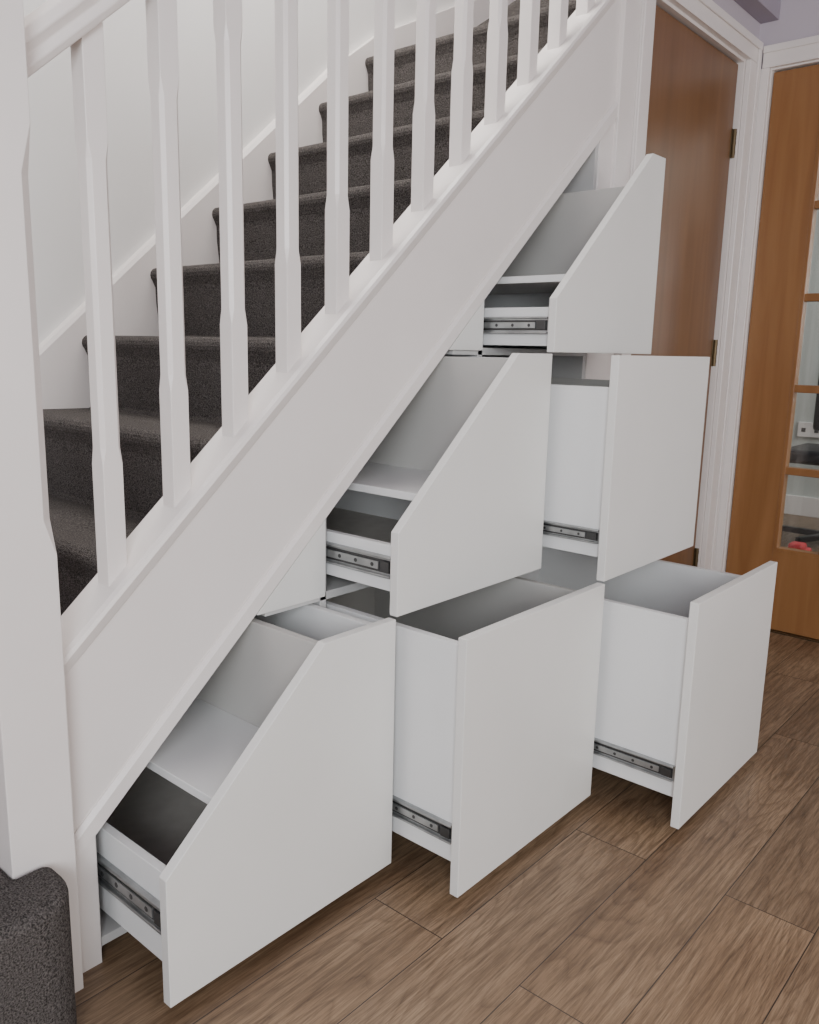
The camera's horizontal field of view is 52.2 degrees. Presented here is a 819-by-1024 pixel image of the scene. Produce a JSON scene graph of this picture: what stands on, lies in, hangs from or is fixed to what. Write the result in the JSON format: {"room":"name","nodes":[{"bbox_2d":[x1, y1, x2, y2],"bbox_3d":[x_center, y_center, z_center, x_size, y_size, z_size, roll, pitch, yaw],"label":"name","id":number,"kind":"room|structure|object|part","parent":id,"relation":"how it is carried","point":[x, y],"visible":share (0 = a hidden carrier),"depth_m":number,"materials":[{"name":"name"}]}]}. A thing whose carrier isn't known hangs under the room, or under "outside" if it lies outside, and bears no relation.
{"room":"home hallway","nodes":[
{"label":"home hallway","id":0,"kind":"room"},
{"bbox_2d":[23,0,474,343],"bbox_3d":[-1.097,-0.885,1.761,0.100,2.958,4.650,11,15,40],"label":"wall","id":1,"kind":"structure","parent":0,"point":[53,171],"depth_m":2.14,"materials":[{"name":"paint"}]},
{"bbox_2d":[75,513,818,1023],"bbox_3d":[0.945,0.656,2.081,6.000,0.102,7.400,11,15,40],"label":"floor","id":2,"kind":"structure","parent":0,"point":[614,913],"depth_m":1.43,"materials":[{"name":"brown wood"}]},
{"bbox_2d":[0,0,640,1023],"bbox_3d":[-0.110,-0.762,2.054,1.050,2.820,2.949,11,15,40],"label":"staircase","id":3,"kind":"structure","parent":2,"relation":"on","point":[172,448],"depth_m":1.45,"materials":[{"name":"white wood"}]},
{"bbox_3d":[-0.546,-0.045,1.125,0.092,1.578,0.092,11,15,40],"label":"newel post","id":4,"kind":"part","parent":3,"relation":"part of","materials":[{"name":"white paint"}]},
{"bbox_3d":[0.006,-1.353,1.512,0.065,1.447,1.550,11,15,40],"label":"handrail","id":5,"kind":"part","parent":3,"relation":"part of","materials":[{"name":"white paint"}]},
{"bbox_3d":[0.001,-0.247,1.698,0.009,1.437,1.570,11,15,40],"label":"string trim","id":6,"kind":"part","parent":3,"relation":"part of","materials":[{"name":"white paint"}]},
{"bbox_3d":[0.532,-1.161,2.179,0.090,1.408,0.083,11,15,40],"label":"newel post","id":7,"kind":"part","parent":3,"relation":"part of","materials":[{"name":"white paint"}]},
{"bbox_2d":[76,121,614,972],"bbox_3d":[-0.282,-0.209,2.007,0.814,1.571,1.658,11,15,40],"label":"storage cabinet","id":8,"kind":"object","parent":2,"relation":"on","point":[306,582],"visible":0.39,"depth_m":1.58,"materials":[{"name":"white laminate"}]},
{"bbox_3d":[-0.796,0.542,1.569,0.798,0.204,0.016,11,15,40],"label":"panel","id":9,"kind":"part","parent":8,"relation":"part of","materials":[{"name":"white wood"}]},
{"bbox_3d":[-0.329,0.537,2.118,0.798,0.016,1.430,11,15,40],"label":"panel","id":10,"kind":"part","parent":8,"relation":"part of","materials":[{"name":"white wood"}]},
{"bbox_2d":[146,698,258,803],"bbox_3d":[-0.451,0.390,1.535,0.620,0.015,0.203,11,15,40],"label":"shelf","id":11,"kind":"object","parent":8,"relation":"attached to","point":[198,754],"depth_m":1.44,"materials":[{"name":"white wood"}]},
{"bbox_2d":[96,604,395,1007],"bbox_3d":[-0.426,0.411,1.554,0.638,0.479,0.478,11,15,40],"label":"storage drawer","id":12,"kind":"object","parent":8,"relation":"in","point":[268,801],"visible":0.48,"depth_m":1.38,"materials":[{"name":"white laminate"}]},
{"bbox_2d":[261,574,370,616],"bbox_3d":[-0.204,0.052,2.156,0.798,0.016,1.082,11,15,40],"label":"shelf","id":13,"kind":"object","parent":8,"relation":"attached to","point":[335,586],"depth_m":1.58,"materials":[{"name":"white wood"}]},
{"bbox_2d":[347,462,431,500],"bbox_3d":[-0.118,-0.083,1.823,0.620,0.015,0.245,11,15,40],"label":"shelf","id":14,"kind":"object","parent":8,"relation":"attached to","point":[401,480],"depth_m":1.72,"materials":[{"name":"white wood"}]},
{"bbox_2d":[326,353,551,616],"bbox_3d":[-0.102,-0.117,1.819,0.638,0.464,0.475,11,15,40],"label":"storage drawer","id":15,"kind":"object","parent":8,"relation":"in","point":[449,504],"visible":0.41,"depth_m":1.67,"materials":[{"name":"white laminate"}]},
{"bbox_2d":[326,577,604,897],"bbox_3d":[0.003,0.370,1.812,0.642,0.479,0.475,11,15,40],"label":"storage drawer","id":16,"kind":"object","parent":8,"relation":"in","point":[496,685],"visible":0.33,"depth_m":1.55,"materials":[{"name":"white laminate"}]},
{"bbox_2d":[445,348,582,355],"bbox_3d":[-0.024,-0.440,2.259,0.798,0.016,0.562,11,15,40],"label":"shelf","id":17,"kind":"object","parent":8,"relation":"attached to","point":[454,351],"depth_m":1.93,"materials":[{"name":"white wood"}]},
{"bbox_2d":[489,274,565,293],"bbox_3d":[0.200,-0.563,2.089,0.620,0.015,0.285,11,15,40],"label":"shelf","id":18,"kind":"object","parent":8,"relation":"attached to","point":[537,283],"depth_m":1.91,"materials":[{"name":"white wood"}]},
{"bbox_3d":[0.159,-0.273,2.511,0.798,1.480,0.016,11,15,40],"label":"panel","id":19,"kind":"part","parent":8,"relation":"part of","materials":[{"name":"white wood"}]},
{"bbox_2d":[483,153,665,353],"bbox_3d":[0.217,-0.635,2.079,0.638,0.460,0.460,11,15,40],"label":"storage drawer","id":20,"kind":"object","parent":8,"relation":"in","point":[584,280],"visible":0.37,"depth_m":1.94,"materials":[{"name":"white laminate"}]},
{"bbox_2d":[542,355,709,581],"bbox_3d":[0.320,-0.158,2.072,0.638,0.464,0.460,11,15,40],"label":"storage drawer","id":21,"kind":"object","parent":8,"relation":"in","point":[624,450],"visible":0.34,"depth_m":1.79,"materials":[{"name":"white laminate"}]},
{"bbox_2d":[517,546,777,828],"bbox_3d":[0.387,0.322,2.098,0.841,0.479,0.460,11,15,40],"label":"storage drawer","id":22,"kind":"object","parent":8,"relation":"in","point":[684,649],"visible":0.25,"depth_m":1.77,"materials":[{"name":"white laminate"}]},
{"bbox_2d":[770,629,818,642],"bbox_3d":[1.484,0.450,2.911,0.790,0.005,0.105,11,15,40],"label":"threshold","id":23,"kind":"object","parent":2,"relation":"on","point":[771,630],"depth_m":2.96,"materials":[{"name":"brown wood"}]},
{"bbox_2d":[770,551,818,639],"bbox_3d":[1.486,0.310,2.863,0.485,0.287,0.040,11,15,40],"label":"rail","id":24,"kind":"object","parent":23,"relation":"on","point":[795,610],"visible":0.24,"depth_m":2.94,"materials":[{"name":"brown wood"}]},
{"bbox_2d":[776,546,818,557],"bbox_3d":[1.493,0.164,2.829,0.473,0.012,0.040,11,15,40],"label":"bead","id":25,"kind":"object","parent":24,"relation":"on","point":[779,549],"visible":1,"depth_m":2.92,"materials":[{"name":"brown wood"}]},
{"bbox_2d":[781,376,818,542],"bbox_3d":[2.197,-0.294,4.307,0.515,0.958,0.544,11,15,40],"label":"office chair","id":26,"kind":"object","parent":2,"relation":"on","point":[807,453],"visible":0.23,"depth_m":4.29,"materials":[{"name":"black plastic"}]},
{"bbox_3d":[2.210,-0.286,4.296,0.480,0.070,0.440,11,15,40],"label":"seat","id":27,"kind":"part","parent":26,"relation":"part of","materials":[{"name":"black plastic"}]},
{"bbox_3d":[2.351,-0.602,4.392,0.400,0.380,0.050,11,15,40],"label":"backrest","id":28,"kind":"part","parent":26,"relation":"part of","materials":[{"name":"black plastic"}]},
{"bbox_2d":[788,541,811,550],"bbox_3d":[1.877,0.192,4.049,0.102,0.090,0.170,11,15,40],"label":"toy car","id":29,"kind":"object","parent":2,"relation":"on","point":[795,544],"visible":0.15,"depth_m":4.02,"materials":[{"name":"red plastic"}]},
{"bbox_2d":[712,0,759,38],"bbox_3d":[0.832,-1.007,2.593,0.100,2.958,0.850,11,15,40],"label":"wall","id":30,"kind":"structure","parent":0,"point":[731,7],"depth_m":2.64,"materials":[{"name":"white paint"}]},
{"bbox_2d":[620,0,648,354],"bbox_3d":[0.592,-0.449,2.323,0.006,1.957,0.017,11,15,40],"label":"bead","id":31,"kind":"object","parent":30,"relation":"attached to","point":[646,2],"visible":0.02,"depth_m":2.19,"materials":[{"name":"white paint"}]},
{"bbox_2d":[615,0,655,355],"bbox_3d":[0.600,-0.433,2.354,0.018,1.915,0.070,11,15,40],"label":"trim","id":32,"kind":"structure","parent":30,"relation":"attached to","point":[652,3],"depth_m":2.21,"materials":[{"name":"white paint"}]},
{"bbox_2d":[631,5,737,565],"bbox_3d":[0.817,-0.486,2.669,0.040,1.894,0.663,11,15,40],"label":"door","id":33,"kind":"structure","parent":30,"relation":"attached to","point":[693,83],"depth_m":2.59,"materials":[{"name":"brown wood"}]},
{"bbox_2d":[710,340,713,365],"bbox_3d":[1.049,-0.550,2.895,0.004,0.090,0.013,11,15,40],"label":"hinge leaf","id":34,"kind":"object","parent":33,"relation":"attached to","point":[713,340],"depth_m":2.89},
{"bbox_2d":[729,129,732,157],"bbox_3d":[1.063,-1.218,2.764,0.004,0.090,0.013,11,15,40],"label":"hinge leaf","id":35,"kind":"object","parent":33,"relation":"attached to","point":[732,129],"depth_m":2.76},
{"bbox_2d":[694,548,698,566],"bbox_3d":[1.042,0.175,3.040,0.013,0.090,0.013,11,15,40],"label":"hinge knuckle","id":36,"kind":"object","parent":30,"relation":"attached to","point":[697,549],"visible":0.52,"depth_m":3.03},
{"bbox_2d":[656,0,745,62],"bbox_3d":[0.827,-1.433,2.492,0.100,0.022,0.717,11,15,40],"label":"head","id":37,"kind":"object","parent":30,"relation":"attached to","point":[665,5],"visible":0.25,"depth_m":2.46},
{"bbox_2d":[712,340,717,365],"bbox_3d":[1.058,-0.551,2.897,0.013,0.090,0.013,11,15,40],"label":"hinge knuckle","id":38,"kind":"object","parent":30,"relation":"attached to","point":[715,347],"visible":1,"depth_m":2.89},
{"bbox_2d":[668,0,763,62],"bbox_3d":[0.877,-1.455,2.449,0.024,0.065,0.843,11,15,40],"label":"trim","id":39,"kind":"structure","parent":30,"relation":"attached to","point":[706,13],"depth_m":2.51,"materials":[{"name":"white paint"}]},
{"bbox_2d":[695,59,756,568],"bbox_3d":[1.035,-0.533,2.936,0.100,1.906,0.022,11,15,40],"label":"door frame","id":40,"kind":"structure","parent":30,"relation":"attached to","point":[741,66],"depth_m":2.87,"materials":[{"name":"white paint"}]},
{"bbox_2d":[731,129,736,157],"bbox_3d":[1.072,-1.218,2.766,0.013,0.090,0.013,11,15,40],"label":"hinge knuckle","id":41,"kind":"object","parent":30,"relation":"attached to","point":[734,130],"visible":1,"depth_m":2.76},
{"bbox_2d":[710,49,762,569],"bbox_3d":[1.132,-0.557,2.935,0.006,1.957,0.023,11,15,40],"label":"bead","id":42,"kind":"object","parent":30,"relation":"attached to","point":[760,50],"visible":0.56,"depth_m":2.90,"materials":[{"name":"white paint"}]},
{"bbox_2d":[714,68,774,571],"bbox_3d":[1.207,-0.535,2.984,0.008,1.898,0.101,11,15,40],"label":"door frame","id":43,"kind":"structure","parent":30,"relation":"attached to","point":[772,71],"depth_m":2.92,"materials":[{"name":"white paint"}]},
{"bbox_2d":[734,0,780,23],"bbox_3d":[0.680,-1.738,2.126,0.059,0.470,1.550,11,15,40],"label":"trim","id":44,"kind":"structure","parent":30,"relation":"attached to","point":[763,11],"depth_m":2.67,"materials":[{"name":"paint"}]},
{"bbox_2d":[726,64,818,574],"bbox_3d":[1.496,-0.476,2.715,0.784,1.887,0.040,11,15,40],"label":"door","id":45,"kind":"structure","parent":30,"relation":"in","point":[794,114],"depth_m":2.87,"materials":[{"name":"brown wood"}]},
{"bbox_2d":[773,129,818,550],"bbox_3d":[1.325,-0.583,2.845,0.012,1.465,0.040,11,15,40],"label":"bead","id":46,"kind":"object","parent":45,"relation":"attached to","point":[815,187],"visible":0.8,"depth_m":2.84,"materials":[{"name":"brown wood"}]},
{"bbox_2d":[785,466,818,477],"bbox_3d":[1.496,-0.113,2.780,0.485,0.026,0.032,11,15,40],"label":"bar","id":47,"kind":"object","parent":45,"relation":"attached to","point":[796,471],"visible":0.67,"depth_m":2.88,"materials":[{"name":"brown wood"}]},
{"bbox_2d":[794,385,818,393],"bbox_3d":[1.502,-0.391,2.726,0.485,0.026,0.032,11,15,40],"label":"bar","id":48,"kind":"object","parent":45,"relation":"attached to","point":[798,388],"visible":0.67,"depth_m":2.84,"materials":[{"name":"brown wood"}]},
{"bbox_2d":[804,293,818,301],"bbox_3d":[1.508,-0.688,2.667,0.485,0.026,0.032,11,15,40],"label":"bar","id":49,"kind":"object","parent":45,"relation":"attached to","point":[809,297],"visible":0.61,"depth_m":2.79,"materials":[{"name":"brown wood"}]},
{"bbox_2d":[814,200,818,209],"bbox_3d":[1.514,-0.979,2.610,0.485,0.026,0.032,11,15,40],"label":"bar","id":50,"kind":"object","parent":45,"relation":"attached to","point":[816,206],"visible":0.61,"depth_m":2.74,"materials":[{"name":"brown wood"}]},
{"bbox_2d":[762,35,818,68],"bbox_3d":[1.511,-1.435,2.473,0.904,0.067,0.023,11,15,40],"label":"trim","id":51,"kind":"structure","parent":30,"relation":"attached to","point":[806,49],"depth_m":2.70,"materials":[{"name":"white paint"}]},
{"bbox_2d":[759,21,773,68],"bbox_3d":[0.293,-1.230,3.668,2.445,2.958,0.100,11,15,40],"label":"corner part","id":52,"kind":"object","parent":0,"point":[766,29],"visible":0.02,"depth_m":2.76,"materials":[{"name":"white paint"}]},
{"bbox_2d":[771,60,818,71],"bbox_3d":[1.558,-1.421,2.517,0.885,0.035,0.101,11,15,40],"label":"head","id":53,"kind":"object","parent":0,"point":[815,62],"depth_m":2.72},
{"bbox_2d":[786,198,818,497],"bbox_3d":[3.010,-1.096,4.590,5.400,2.458,0.100,11,15,40],"label":"wall","id":54,"kind":"structure","parent":0,"point":[809,364],"depth_m":5.09,"materials":[{"name":"paint"}]},
{"bbox_2d":[784,494,818,517],"bbox_3d":[3.247,0.115,4.514,4.600,0.120,0.020,11,15,40],"label":"baseboard","id":55,"kind":"structure","parent":54,"relation":"attached to","point":[794,505],"depth_m":5.19,"materials":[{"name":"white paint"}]},
{"bbox_2d":[797,422,818,437],"bbox_3d":[2.450,-0.502,5.112,0.145,0.090,0.017,11,15,40],"label":"wall socket","id":56,"kind":"object","parent":54,"relation":"attached to","point":[805,429],"visible":0.8,"depth_m":5.12,"materials":[{"name":"white paint"}]}
]}

